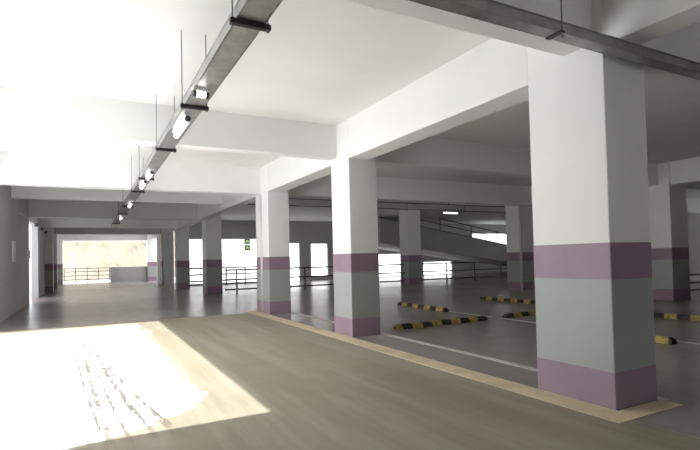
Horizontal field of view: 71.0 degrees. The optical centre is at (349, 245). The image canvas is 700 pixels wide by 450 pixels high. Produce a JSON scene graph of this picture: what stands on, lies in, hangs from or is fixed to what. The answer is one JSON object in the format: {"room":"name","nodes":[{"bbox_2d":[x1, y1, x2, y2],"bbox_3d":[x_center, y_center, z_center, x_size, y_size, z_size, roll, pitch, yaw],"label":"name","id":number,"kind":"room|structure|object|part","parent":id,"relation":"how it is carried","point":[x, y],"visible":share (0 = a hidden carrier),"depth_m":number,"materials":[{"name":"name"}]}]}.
{"room":"parking garage","nodes":[
{"label":"parking garage","id":0,"kind":"room"},
{"bbox_2d":[0,185,29,322],"bbox_3d":[-10.711,0.064,15.333,0.280,4.180,9.880,-1,-2,-28],"label":"wall","id":1,"kind":"structure","parent":0,"point":[14,276],"depth_m":15.46,"materials":[{"name":"paint"}]},
{"bbox_2d":[12,240,15,261],"bbox_3d":[-10.636,0.178,15.528,0.034,0.660,0.640,-1,-2,-28],"label":"panel","id":2,"kind":"object","parent":1,"relation":"attached to","point":[13,242],"visible":1,"depth_m":15.37,"materials":[{"name":"paper"}]},
{"bbox_2d":[25,249,30,258],"bbox_3d":[-12.237,0.327,18.637,0.130,0.360,0.700,-1,-2,-28],"label":"switch box","id":3,"kind":"object","parent":1,"relation":"attached to","point":[27,251],"visible":1,"depth_m":18.34,"materials":[{"name":"grey metal"}]},
{"bbox_2d":[20,213,46,233],"bbox_3d":[-13.868,-0.904,21.727,0.140,0.140,11.300,-1,-2,-28],"label":"conduit","id":4,"kind":"object","parent":1,"relation":"attached to","point":[35,224],"visible":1,"depth_m":21.48,"materials":[{"name":"plastic"}]},
{"bbox_2d":[31,218,44,297],"bbox_3d":[-15.790,0.434,24.868,0.280,4.180,3.940,-1,-2,-28],"label":"wall","id":5,"kind":"structure","parent":0,"point":[37,235],"depth_m":23.21,"materials":[{"name":"paint"}]},
{"bbox_2d":[110,266,146,281],"bbox_3d":[-18.574,2.400,41.256,2.850,1.240,0.200,-1,-2,-28],"label":"wall","id":6,"kind":"structure","parent":0,"point":[117,274],"depth_m":41.13,"materials":[{"name":"concrete"}]},
{"bbox_2d":[157,232,173,286],"bbox_3d":[-12.682,0.589,33.581,0.200,4.180,6.800,-1,-2,-28],"label":"wall","id":7,"kind":"structure","parent":0,"point":[168,238],"depth_m":31.74,"materials":[{"name":"paint"}]},
{"bbox_2d":[189,220,506,285],"bbox_3d":[3.059,0.334,38.019,30.840,4.180,0.220,-1,-2,-28],"label":"wall","id":8,"kind":"structure","parent":0,"point":[305,234],"depth_m":35.05,"materials":[{"name":"paint"}]},
{"bbox_2d":[0,272,699,449],"bbox_3d":[5.724,2.145,25.016,38.401,0.254,52.900,-1,-2,-28],"label":"floor","id":9,"kind":"structure","parent":0,"point":[133,365],"depth_m":6.27,"materials":[{"name":"concrete"}]},
{"bbox_2d":[44,228,53,292],"bbox_3d":[-16.706,0.513,26.991,0.666,4.176,0.656,-1,-2,-28],"label":"square column","id":10,"kind":"structure","parent":9,"relation":"on","point":[49,254],"depth_m":26.77,"materials":[{"name":"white paint"}]},
{"bbox_2d":[53,234,57,288],"bbox_3d":[-19.478,0.713,32.110,0.586,4.176,0.606,-1,-2,-28],"label":"square column","id":11,"kind":"structure","parent":9,"relation":"on","point":[55,242],"depth_m":31.94,"materials":[{"name":"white paint"}]},
{"bbox_2d":[57,234,62,283],"bbox_3d":[-23.037,0.972,38.792,0.586,4.176,0.556,-1,-2,-28],"label":"square column","id":12,"kind":"structure","parent":9,"relation":"on","point":[59,236],"depth_m":38.61,"materials":[{"name":"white paint"}]},
{"bbox_2d":[64,267,109,283],"bbox_3d":[-21.305,2.434,39.800,3.354,1.225,0.120,-1,-2,-28],"label":"metal railing","id":13,"kind":"object","parent":9,"relation":"on","point":[87,271],"visible":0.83,"depth_m":39.78,"materials":[{"name":"metal"}]},
{"bbox_2d":[147,239,156,280],"bbox_3d":[-16.959,0.913,42.004,0.736,4.176,0.706,-1,-2,-28],"label":"square column","id":14,"kind":"structure","parent":9,"relation":"on","point":[151,245],"depth_m":41.69,"materials":[{"name":"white paint"}]},
{"bbox_2d":[160,229,162,284],"bbox_3d":[-12.729,0.604,34.009,0.686,4.176,0.806,-1,-2,-28],"label":"square column","id":15,"kind":"structure","parent":9,"relation":"on","point":[161,235],"depth_m":33.62,"materials":[{"name":"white paint"}]},
{"bbox_2d":[174,220,189,288],"bbox_3d":[-9.674,0.381,28.276,0.686,4.176,0.806,-1,-2,-28],"label":"square column","id":16,"kind":"structure","parent":9,"relation":"on","point":[182,262],"depth_m":27.92,"materials":[{"name":"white paint"}]},
{"bbox_2d":[202,215,222,293],"bbox_3d":[-6.526,0.174,23.215,0.726,4.176,0.906,-1,-2,-28],"label":"square column","id":17,"kind":"structure","parent":9,"relation":"on","point":[211,228],"depth_m":22.83,"materials":[{"name":"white paint"}]},
{"bbox_2d":[190,266,256,284],"bbox_3d":[-7.893,1.938,31.318,4.922,1.140,0.120,-1,-2,-28],"label":"metal railing","id":18,"kind":"object","parent":9,"relation":"on","point":[245,267],"visible":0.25,"depth_m":31.42,"materials":[{"name":"metal"}]},
{"bbox_3d":[-7.905,1.408,31.332,4.900,0.079,0.079,-1,-2,-28],"label":"rail","id":19,"kind":"part","parent":18,"relation":"part of","materials":[{"name":"metal"}]},
{"bbox_3d":[-7.896,1.808,31.322,4.900,0.079,0.079,-1,-2,-28],"label":"rail","id":20,"kind":"part","parent":18,"relation":"part of","materials":[{"name":"metal"}]},
{"bbox_2d":[255,165,290,314],"bbox_3d":[-2.280,-0.161,14.267,0.685,4.176,1.146,-1,-2,-28],"label":"square column","id":21,"kind":"structure","parent":9,"relation":"on","point":[272,208],"depth_m":13.82,"materials":[{"name":"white paint"}]},
{"bbox_2d":[225,264,404,293],"bbox_3d":[-1.361,1.614,24.777,9.880,1.136,0.120,-1,-2,-28],"label":"metal railing","id":22,"kind":"object","parent":9,"relation":"on","point":[236,270],"visible":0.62,"depth_m":24.29,"materials":[{"name":"metal"}]},
{"bbox_3d":[-5.240,1.670,22.709,0.120,1.100,0.120,-1,-2,-28],"label":"post","id":23,"kind":"part","parent":22,"relation":"part of","materials":[{"name":"metal"}]},
{"bbox_3d":[-2.232,1.641,24.312,0.120,1.100,0.120,-1,-2,-28],"label":"post","id":24,"kind":"part","parent":22,"relation":"part of","materials":[{"name":"metal"}]},
{"bbox_3d":[-1.373,1.083,24.791,9.880,0.071,0.071,-1,-2,-28],"label":"rail","id":25,"kind":"part","parent":22,"relation":"part of","materials":[{"name":"metal"}]},
{"bbox_3d":[-1.363,1.532,24.779,9.880,0.071,0.071,-1,-2,-28],"label":"rail","id":26,"kind":"part","parent":22,"relation":"part of","materials":[{"name":"metal"}]},
{"bbox_3d":[-1.352,1.982,24.767,9.880,0.071,0.071,-1,-2,-28],"label":"rail","id":27,"kind":"part","parent":22,"relation":"part of","materials":[{"name":"metal"}]},
{"bbox_3d":[2.868,1.591,27.031,0.120,1.100,0.120,-1,-2,-28],"label":"post","id":28,"kind":"part","parent":22,"relation":"part of","materials":[{"name":"metal"}]},
{"bbox_2d":[331,119,380,336],"bbox_3d":[0.096,-0.332,9.865,0.631,4.176,0.776,-1,-2,-28],"label":"square column","id":29,"kind":"structure","parent":9,"relation":"on","point":[354,181],"depth_m":9.55,"materials":[{"name":"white paint"}]},
{"bbox_2d":[399,208,421,284],"bbox_3d":[3.360,0.049,27.352,0.866,4.176,0.806,-1,-2,-28],"label":"square column","id":30,"kind":"structure","parent":9,"relation":"on","point":[409,220],"depth_m":27.03,"materials":[{"name":"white paint"}]},
{"bbox_2d":[397,302,448,311],"bbox_3d":[2.079,1.773,14.331,0.171,0.101,2.453,-1,-2,-25],"label":"wheel stop","id":31,"kind":"object","parent":9,"relation":"on","point":[428,307],"visible":1,"depth_m":14.08,"materials":[{"name":"rubber"}]},
{"bbox_2d":[393,316,487,329],"bbox_3d":[2.033,1.681,10.779,2.500,0.101,0.170,-1,-2,-29],"label":"wheel stop","id":32,"kind":"object","parent":9,"relation":"on","point":[473,318],"visible":1,"depth_m":10.66,"materials":[{"name":"rubber"}]},
{"bbox_2d":[378,217,506,266],"bbox_3d":[9.334,0.191,37.768,18.800,4.116,3.930,-1,-2,-28],"label":"ramp","id":33,"kind":"object","parent":9,"relation":"on","point":[434,242],"visible":0.48,"depth_m":34.58,"materials":[{"name":"concrete"}]},
{"bbox_2d":[420,218,505,241],"bbox_3d":[10.330,-0.596,36.203,13.710,2.688,0.059,-1,-2,-28],"label":"metal railing","id":34,"kind":"object","parent":33,"relation":"on","point":[439,218],"visible":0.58,"depth_m":35.28,"materials":[{"name":"metal"}]},
{"bbox_3d":[11.293,-0.957,36.730,11.510,1.985,0.059,-1,-2,-28],"label":"rail","id":35,"kind":"part","parent":34,"relation":"part of","materials":[{"name":"metal"}]},
{"bbox_2d":[421,261,506,281],"bbox_3d":[8.310,1.521,29.933,10.200,1.136,0.120,-1,-2,-28],"label":"metal railing","id":36,"kind":"object","parent":9,"relation":"on","point":[446,263],"visible":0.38,"depth_m":29.17,"materials":[{"name":"metal"}]},
{"bbox_3d":[8.298,0.989,29.946,10.200,0.071,0.071,-1,-2,-28],"label":"rail","id":37,"kind":"part","parent":36,"relation":"part of","materials":[{"name":"metal"}]},
{"bbox_3d":[8.309,1.439,29.935,10.200,0.071,0.071,-1,-2,-28],"label":"rail","id":38,"kind":"part","parent":36,"relation":"part of","materials":[{"name":"metal"}]},
{"bbox_3d":[8.319,1.889,29.923,10.200,0.071,0.071,-1,-2,-28],"label":"rail","id":39,"kind":"part","parent":36,"relation":"part of","materials":[{"name":"metal"}]},
{"bbox_2d":[480,296,534,303],"bbox_3d":[5.043,1.740,15.741,0.170,0.101,2.252,0,-2,-30],"label":"wheel stop","id":40,"kind":"object","parent":9,"relation":"on","point":[482,297],"visible":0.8,"depth_m":15.63,"materials":[{"name":"rubber"}]},
{"bbox_2d":[502,310,535,317],"bbox_3d":[4.631,1.657,12.198,2.180,0.101,0.170,-1,-2,-29],"label":"wheel stop","id":41,"kind":"object","parent":9,"relation":"on","point":[532,312],"visible":0.45,"depth_m":11.82,"materials":[{"name":"rubber"}]},
{"bbox_2d":[505,206,534,290],"bbox_3d":[7.157,-0.216,20.652,0.863,4.176,0.873,-1,-2,-28],"label":"square column","id":42,"kind":"structure","parent":9,"relation":"on","point":[519,219],"depth_m":20.41,"materials":[{"name":"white paint"}]},
{"bbox_2d":[527,0,656,409],"bbox_3d":[2.559,-0.510,5.283,0.671,4.176,0.926,-1,-2,-28],"label":"square column","id":43,"kind":"structure","parent":9,"relation":"on","point":[595,333],"depth_m":4.95,"materials":[{"name":"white paint"}]},
{"bbox_2d":[655,335,677,344],"bbox_3d":[4.721,1.565,8.774,0.170,0.101,2.050,-1,-2,-28],"label":"wheel stop","id":44,"kind":"object","parent":9,"relation":"on","point":[658,339],"visible":0.35,"depth_m":7.93,"materials":[{"name":"rubber"}]},
{"bbox_2d":[648,162,690,300],"bbox_3d":[9.889,-0.423,15.221,0.926,4.176,0.636,-1,-2,-28],"label":"square column","id":45,"kind":"structure","parent":9,"relation":"on","point":[667,202],"depth_m":14.95,"materials":[{"name":"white paint"}]},
{"bbox_2d":[654,312,699,320],"bbox_3d":[7.254,1.556,10.719,0.170,0.101,2.204,0,-2,-32],"label":"wheel stop","id":46,"kind":"object","parent":9,"relation":"on","point":[656,314],"visible":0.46,"depth_m":10.74,"materials":[{"name":"rubber"}]},
{"bbox_2d":[690,274,699,292],"bbox_3d":[13.389,1.313,17.851,6.600,0.680,0.120,-1,-2,-28],"label":"metal railing","id":47,"kind":"object","parent":9,"relation":"on","point":[690,274],"visible":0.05,"depth_m":17.09,"materials":[{"name":"metal"}]},
{"bbox_2d":[0,0,699,224],"bbox_3d":[5.619,-2.306,25.133,38.400,0.300,52.900,-1,-2,-28],"label":"ceiling","id":48,"kind":"structure","parent":0,"point":[328,62],"depth_m":6.90,"materials":[{"name":"paint"}]},
{"bbox_2d":[29,218,36,224],"bbox_3d":[-13.998,-1.419,21.451,0.260,0.780,3.900,-1,-2,-28],"label":"ceiling beam","id":49,"kind":"structure","parent":48,"relation":"attached to","point":[34,220],"depth_m":22.01,"materials":[{"name":"paint"}]},
{"bbox_2d":[62,234,146,240],"bbox_3d":[-20.068,-0.788,40.413,6.215,0.760,0.400,-1,-2,-28],"label":"ceiling beam","id":50,"kind":"structure","parent":48,"relation":"attached to","point":[65,237],"depth_m":40.14,"materials":[{"name":"paint"}]},
{"bbox_2d":[53,228,160,234],"bbox_3d":[-15.949,-1.107,32.360,6.515,0.740,0.400,-1,-2,-28],"label":"ceiling beam","id":51,"kind":"structure","parent":48,"relation":"attached to","point":[71,231],"depth_m":32.22,"materials":[{"name":"paint"}]},
{"bbox_2d":[41,218,175,228],"bbox_3d":[-12.895,-1.329,26.627,6.515,0.740,0.400,-1,-2,-28],"label":"ceiling beam","id":52,"kind":"structure","parent":48,"relation":"attached to","point":[45,222],"depth_m":26.21,"materials":[{"name":"paint"}]},
{"bbox_2d":[28,200,195,219],"bbox_3d":[-10.075,-1.534,21.334,6.515,0.740,0.400,-1,-2,-28],"label":"ceiling beam","id":53,"kind":"structure","parent":48,"relation":"attached to","point":[36,208],"depth_m":20.91,"materials":[{"name":"paint"}]},
{"bbox_2d":[11,186,221,204],"bbox_3d":[-7.704,-1.787,16.882,6.515,0.580,0.300,-1,-2,-28],"label":"ceiling beam","id":54,"kind":"structure","parent":48,"relation":"attached to","point":[17,192],"depth_m":16.47,"materials":[{"name":"paint"}]},
{"bbox_2d":[0,151,259,194],"bbox_3d":[-5.569,-1.847,12.875,6.515,0.770,0.380,-1,-2,-28],"label":"ceiling beam","id":55,"kind":"structure","parent":48,"relation":"attached to","point":[16,168],"depth_m":12.45,"materials":[{"name":"paint"}]},
{"bbox_2d":[147,235,159,240],"bbox_3d":[-15.013,-0.961,38.011,0.440,0.780,8.300,-1,-2,-28],"label":"ceiling beam","id":56,"kind":"structure","parent":48,"relation":"attached to","point":[149,237],"depth_m":39.49,"materials":[{"name":"paint"}]},
{"bbox_2d":[0,86,335,159],"bbox_3d":[-3.211,-2.064,8.448,6.515,0.680,0.260,-1,-2,-28],"label":"ceiling beam","id":57,"kind":"structure","parent":48,"relation":"attached to","point":[26,112],"depth_m":8.18,"materials":[{"name":"paint"}]},
{"bbox_2d":[162,229,173,234],"bbox_3d":[-11.348,-1.228,31.131,0.440,0.780,5.700,-1,-2,-28],"label":"ceiling beam","id":58,"kind":"structure","parent":48,"relation":"attached to","point":[164,231],"depth_m":31.39,"materials":[{"name":"paint"}]},
{"bbox_2d":[111,0,282,226],"bbox_3d":[-4.997,-1.797,11.692,0.315,0.920,28.200,-1,-2,-28],"label":"cable tray","id":59,"kind":"object","parent":48,"relation":"hanging from","point":[247,18],"visible":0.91,"depth_m":4.72,"materials":[{"name":"metal"}]},
{"bbox_3d":[-5.448,-1.772,12.245,0.027,0.920,0.027,-1,-2,-28],"label":"threaded rod","id":60,"kind":"part","parent":59,"relation":"part of","materials":[{"name":"metal"}]},
{"bbox_2d":[139,180,146,188],"bbox_3d":[-4.639,-1.372,11.016,0.090,0.099,0.950,-1,-2,-28],"label":"lamp","id":61,"kind":"object","parent":59,"relation":"attached to","point":[143,182],"visible":0.98,"depth_m":10.86,"materials":[{"name":"white plastic"}]},
{"bbox_2d":[145,169,153,180],"bbox_3d":[-4.028,-1.417,9.870,0.090,0.099,0.800,-1,-2,-28],"label":"lamp","id":62,"kind":"object","parent":59,"relation":"attached to","point":[150,172],"visible":1,"depth_m":9.67,"materials":[{"name":"white plastic"}]},
{"bbox_3d":[-3.066,-1.945,7.773,0.027,0.920,0.027,-1,-2,-28],"label":"threaded rod","id":63,"kind":"part","parent":59,"relation":"part of","materials":[{"name":"metal"}]},
{"bbox_2d":[173,113,191,138],"bbox_3d":[-2.204,-1.550,6.425,0.090,0.099,0.950,-1,-2,-28],"label":"lamp","id":64,"kind":"object","parent":59,"relation":"attached to","point":[185,119],"visible":1,"depth_m":6.28,"materials":[{"name":"white plastic"}]},
{"bbox_3d":[-1.938,-2.027,5.656,0.027,0.920,0.027,-1,-2,-28],"label":"threaded rod","id":65,"kind":"part","parent":59,"relation":"part of","materials":[{"name":"metal"}]},
{"bbox_2d":[191,86,209,98],"bbox_3d":[-1.568,-1.599,5.145,0.170,0.099,0.090,0,-2,-39],"label":"lamp","id":66,"kind":"object","parent":59,"relation":"attached to","point":[196,91],"visible":1,"depth_m":5.11,"materials":[{"name":"white plastic"}]},
{"bbox_3d":[-1.695,-2.030,5.785,0.027,0.920,0.027,-1,-2,-28],"label":"threaded rod","id":67,"kind":"part","parent":59,"relation":"part of","materials":[{"name":"metal"}]},
{"bbox_3d":[-0.890,-2.104,3.689,0.027,0.920,0.027,-1,-2,-28],"label":"threaded rod","id":68,"kind":"part","parent":59,"relation":"part of","materials":[{"name":"metal"}]},
{"bbox_2d":[177,194,254,228],"bbox_3d":[-6.168,-1.607,21.332,0.370,0.780,14.880,-1,-2,-28],"label":"ceiling beam","id":69,"kind":"structure","parent":48,"relation":"attached to","point":[230,202],"depth_m":19.13,"materials":[{"name":"paint"}]},
{"bbox_2d":[267,156,330,191],"bbox_3d":[-1.154,-1.970,11.994,0.440,0.780,4.050,-1,-2,-28],"label":"ceiling beam","id":70,"kind":"structure","parent":48,"relation":"attached to","point":[284,173],"depth_m":12.07,"materials":[{"name":"paint"}]},
{"bbox_2d":[247,204,504,212],"bbox_3d":[6.074,-1.968,25.986,24.800,0.353,0.065,-1,-2,-28],"label":"conduit","id":71,"kind":"object","parent":48,"relation":"hanging from","point":[247,204],"visible":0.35,"depth_m":24.23,"materials":[{"name":"metal"}]},
{"bbox_2d":[442,211,457,213],"bbox_3d":[5.215,-1.726,25.519,1.000,0.139,0.090,-1,-2,-28],"label":"lamp","id":72,"kind":"object","parent":71,"relation":"hanging from","point":[455,212],"visible":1,"depth_m":25.50,"materials":[{"name":"white plastic"}]},
{"bbox_2d":[289,198,503,206],"bbox_3d":[7.579,-2.018,23.162,24.800,0.470,0.059,-1,-2,-28],"label":"conduit","id":73,"kind":"object","parent":48,"relation":"hanging from","point":[289,198],"visible":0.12,"depth_m":20.56,"materials":[{"name":"metal"}]},
{"bbox_2d":[348,38,528,159],"bbox_3d":[1.183,-2.140,7.606,0.440,0.780,4.360,-1,-2,-28],"label":"ceiling beam","id":74,"kind":"structure","parent":48,"relation":"attached to","point":[491,77],"depth_m":6.91,"materials":[{"name":"paint"}]},
{"bbox_2d":[345,0,591,55],"bbox_3d":[-0.562,-2.277,3.474,6.515,0.640,0.340,-1,-2,-28],"label":"ceiling beam","id":75,"kind":"structure","parent":48,"relation":"attached to","point":[576,12],"depth_m":4.51,"materials":[{"name":"paint"}]},
{"bbox_2d":[288,174,699,213],"bbox_3d":[11.517,-2.012,21.983,30.960,0.770,0.380,-1,-2,-28],"label":"ceiling beam","id":76,"kind":"structure","parent":48,"relation":"attached to","point":[388,188],"depth_m":17.34,"materials":[{"name":"paint"}]},
{"bbox_2d":[376,137,657,185],"bbox_3d":[4.799,-2.141,12.718,10.390,0.680,0.260,-1,-2,-28],"label":"ceiling beam","id":77,"kind":"structure","parent":48,"relation":"attached to","point":[430,152],"depth_m":11.46,"materials":[{"name":"paint"}]},
{"bbox_2d":[408,0,699,79],"bbox_3d":[5.389,-2.203,6.114,12.800,0.890,0.178,-1,-2,-28],"label":"cable tray","id":78,"kind":"object","parent":48,"relation":"hanging from","point":[491,11],"visible":1,"depth_m":4.16,"materials":[{"name":"metal"}]},
{"bbox_3d":[1.754,-2.171,4.091,0.027,0.890,0.027,-1,-2,-28],"label":"threaded rod","id":79,"kind":"part","parent":78,"relation":"part of","materials":[{"name":"metal"}]},
{"bbox_2d":[601,0,699,44],"bbox_3d":[4.934,-2.461,0.457,0.340,0.690,10.000,-1,-2,-28],"label":"ceiling beam","id":80,"kind":"structure","parent":48,"relation":"attached to","point":[639,22],"depth_m":4.45,"materials":[{"name":"paint"}]},
{"bbox_2d":[643,22,699,90],"bbox_3d":[7.466,-2.354,7.753,10.350,0.640,0.340,-1,-2,-28],"label":"ceiling beam","id":81,"kind":"structure","parent":48,"relation":"attached to","point":[684,42],"depth_m":5.67,"materials":[{"name":"paint"}]},
{"bbox_2d":[670,157,699,184],"bbox_3d":[13.458,-2.457,8.086,0.400,0.700,15.450,-1,-2,-28],"label":"ceiling beam","id":82,"kind":"structure","parent":48,"relation":"attached to","point":[686,171],"depth_m":14.45,"materials":[{"name":"paint"}]},
{"bbox_2d":[686,182,699,189],"bbox_3d":[18.865,-2.277,20.216,19.650,0.680,0.260,-1,-2,-28],"label":"ceiling beam","id":83,"kind":"structure","parent":48,"relation":"attached to","point":[692,186],"depth_m":16.01,"materials":[{"name":"paint"}]},
{"bbox_2d":[687,213,699,272],"bbox_3d":[25.792,-0.467,27.928,0.200,4.180,39.000,-1,-2,-28],"label":"wall","id":84,"kind":"structure","parent":0,"point":[693,219],"depth_m":32.86,"materials":[{"name":"paint"}]},
{"label":"outside","id":85,"kind":"structure","parent":0,"visible":0},
{"bbox_2d":[29,271,449,297],"bbox_3d":[6.228,2.045,20.243,150.000,0.280,150.000,-1,-2,-28],"label":"ground","id":86,"kind":"structure","parent":85,"point":[448,272],"depth_m":42.14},
{"bbox_2d":[63,232,174,280],"bbox_3d":[-21.455,-1.698,48.723,14.000,10.000,0.301,-1,-2,-19],"label":"wall","id":87,"kind":"structure","parent":86,"relation":"on","point":[102,255],"depth_m":47.53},
{"bbox_2d":[225,239,250,281],"bbox_3d":[-8.272,0.994,36.392,1.920,3.350,0.138,-1,-2,-28],"label":"sign board","id":88,"kind":"object","parent":86,"relation":"on","point":[231,245],"visible":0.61,"depth_m":36.35,"materials":[{"name":"white metal"}]},
{"bbox_2d":[189,234,505,280],"bbox_3d":[2.923,-0.797,48.182,37.500,7.020,0.200,-1,-2,-28],"label":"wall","id":89,"kind":"structure","parent":86,"relation":"on","point":[318,251],"depth_m":43.71,"materials":[{"name":"white paint"}]}
]}

